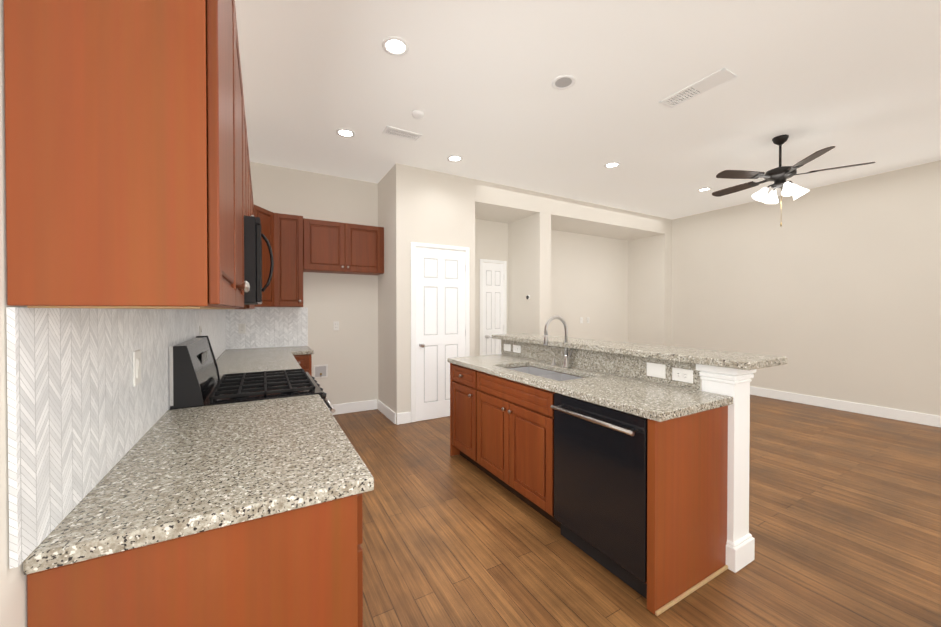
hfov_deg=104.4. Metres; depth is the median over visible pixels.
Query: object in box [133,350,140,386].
switch
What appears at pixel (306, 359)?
base cabinet
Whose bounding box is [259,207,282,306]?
upper cabinet
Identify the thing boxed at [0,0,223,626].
wall
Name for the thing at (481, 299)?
door frame
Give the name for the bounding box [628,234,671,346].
wall
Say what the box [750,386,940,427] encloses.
baseboard
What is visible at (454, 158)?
recessed light
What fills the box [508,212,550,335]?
wall
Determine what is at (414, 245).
door frame
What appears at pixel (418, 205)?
wall block
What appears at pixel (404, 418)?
baseboard
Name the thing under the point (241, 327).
outlet
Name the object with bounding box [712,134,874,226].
ceiling fan
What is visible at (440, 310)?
pantry door
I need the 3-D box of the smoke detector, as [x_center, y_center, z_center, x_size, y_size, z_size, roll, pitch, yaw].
[-0.464,-1.750,3.217,0.110,0.032,0.110,0,1,-30]
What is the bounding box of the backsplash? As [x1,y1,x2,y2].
[6,307,307,568]
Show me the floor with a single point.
(844, 518)
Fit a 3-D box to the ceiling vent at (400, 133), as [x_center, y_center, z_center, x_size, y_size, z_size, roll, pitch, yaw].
[-0.668,-1.764,3.587,0.360,0.010,0.160,0,1,-30]
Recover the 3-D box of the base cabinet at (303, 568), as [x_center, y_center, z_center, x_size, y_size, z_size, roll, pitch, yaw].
[-0.827,0.913,1.315,0.620,0.871,1.110,0,1,-30]
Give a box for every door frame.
[411,242,469,421]
[480,259,506,355]
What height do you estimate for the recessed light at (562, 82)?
0.009 m
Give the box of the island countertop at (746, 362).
[500,333,786,371]
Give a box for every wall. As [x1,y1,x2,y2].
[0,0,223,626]
[224,162,627,404]
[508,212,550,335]
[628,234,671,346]
[671,160,940,415]
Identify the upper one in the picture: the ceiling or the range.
the ceiling
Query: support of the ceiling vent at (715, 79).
in the ceiling
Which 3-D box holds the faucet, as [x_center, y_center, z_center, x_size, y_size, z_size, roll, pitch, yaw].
[0.641,0.218,2.862,0.257,0.408,0.214,0,1,-30]
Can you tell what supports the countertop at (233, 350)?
on the base cabinet at (306, 359)
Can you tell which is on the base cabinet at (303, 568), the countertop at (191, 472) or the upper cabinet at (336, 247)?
the countertop at (191, 472)
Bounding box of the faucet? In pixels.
[543,316,571,367]
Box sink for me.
[507,366,581,380]
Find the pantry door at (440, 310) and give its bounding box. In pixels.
[416,247,465,420]
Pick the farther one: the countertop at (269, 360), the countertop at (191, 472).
the countertop at (269, 360)
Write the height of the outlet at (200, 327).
0.115 m
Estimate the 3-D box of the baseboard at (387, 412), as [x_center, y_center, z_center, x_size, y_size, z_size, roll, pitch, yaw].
[-1.085,1.252,4.685,0.016,0.133,0.760,0,1,-30]
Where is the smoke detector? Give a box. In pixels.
[412,110,423,118]
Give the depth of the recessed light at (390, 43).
2.39 m
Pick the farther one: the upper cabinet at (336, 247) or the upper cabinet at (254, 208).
the upper cabinet at (336, 247)
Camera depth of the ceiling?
2.90 m
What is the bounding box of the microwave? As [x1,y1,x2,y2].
[244,215,273,304]
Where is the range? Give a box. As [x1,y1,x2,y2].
[169,336,335,412]
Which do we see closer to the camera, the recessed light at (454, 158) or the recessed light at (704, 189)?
the recessed light at (454, 158)
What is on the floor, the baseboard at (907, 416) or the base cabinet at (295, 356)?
the base cabinet at (295, 356)
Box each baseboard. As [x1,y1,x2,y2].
[326,399,376,414]
[377,400,395,423]
[397,412,410,424]
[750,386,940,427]
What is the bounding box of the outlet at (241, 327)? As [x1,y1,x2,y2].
[238,324,245,333]
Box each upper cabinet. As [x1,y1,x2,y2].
[3,0,246,308]
[247,138,250,215]
[247,181,258,308]
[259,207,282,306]
[283,214,310,306]
[311,219,383,274]
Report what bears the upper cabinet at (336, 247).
attached to the wall at (589, 276)
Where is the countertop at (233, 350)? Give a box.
[222,347,313,354]
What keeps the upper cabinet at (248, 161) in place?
attached to the wall at (13, 597)
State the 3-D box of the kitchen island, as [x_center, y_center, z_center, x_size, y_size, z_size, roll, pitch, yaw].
[0.639,0.803,2.708,0.868,1.066,2.165,0,1,-30]
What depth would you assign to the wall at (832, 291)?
5.06 m
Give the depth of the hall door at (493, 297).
5.94 m
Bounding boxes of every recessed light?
[336,128,354,137]
[382,36,408,55]
[447,155,462,161]
[552,75,574,89]
[604,162,619,167]
[697,187,711,191]
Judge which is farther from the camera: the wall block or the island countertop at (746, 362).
the wall block
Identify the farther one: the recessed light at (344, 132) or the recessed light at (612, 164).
the recessed light at (612, 164)
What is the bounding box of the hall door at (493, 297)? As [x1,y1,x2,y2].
[483,262,503,354]
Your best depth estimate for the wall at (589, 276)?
4.94 m
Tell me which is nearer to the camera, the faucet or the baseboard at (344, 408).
the faucet
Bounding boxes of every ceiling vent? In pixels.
[382,126,421,141]
[659,68,736,108]
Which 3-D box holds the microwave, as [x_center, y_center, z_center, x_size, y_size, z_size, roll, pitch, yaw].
[-1.371,-0.269,2.071,0.431,0.428,0.756,0,1,-30]
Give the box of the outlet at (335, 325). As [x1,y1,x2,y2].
[333,322,338,329]
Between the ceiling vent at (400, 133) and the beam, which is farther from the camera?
the beam
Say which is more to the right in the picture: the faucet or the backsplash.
the faucet
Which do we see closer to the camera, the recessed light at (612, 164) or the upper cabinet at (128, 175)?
the upper cabinet at (128, 175)
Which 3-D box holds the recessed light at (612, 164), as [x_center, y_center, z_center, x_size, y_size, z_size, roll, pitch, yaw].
[1.694,-1.772,4.361,0.176,0.009,0.176,0,1,-30]
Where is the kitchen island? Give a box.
[448,336,755,615]
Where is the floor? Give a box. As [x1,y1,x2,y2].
[333,395,940,626]
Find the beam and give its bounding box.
[475,179,671,240]
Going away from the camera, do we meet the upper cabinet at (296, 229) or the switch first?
the switch
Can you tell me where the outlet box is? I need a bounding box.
[313,364,327,377]
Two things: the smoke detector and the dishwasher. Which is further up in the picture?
the smoke detector
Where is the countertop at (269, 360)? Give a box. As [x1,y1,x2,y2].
[216,351,305,378]
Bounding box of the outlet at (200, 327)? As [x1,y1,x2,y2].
[199,326,201,335]
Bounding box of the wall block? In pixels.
[378,163,474,424]
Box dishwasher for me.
[551,393,647,598]
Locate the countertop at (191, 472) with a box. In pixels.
[18,395,373,578]
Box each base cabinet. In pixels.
[14,495,362,626]
[294,355,301,362]
[298,355,311,375]
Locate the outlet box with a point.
(320, 371)
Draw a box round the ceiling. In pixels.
[235,0,940,219]
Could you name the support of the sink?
in the kitchen island
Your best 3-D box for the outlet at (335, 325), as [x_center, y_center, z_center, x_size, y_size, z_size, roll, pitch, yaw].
[-1.750,0.162,4.752,0.070,0.115,0.009,0,1,-30]

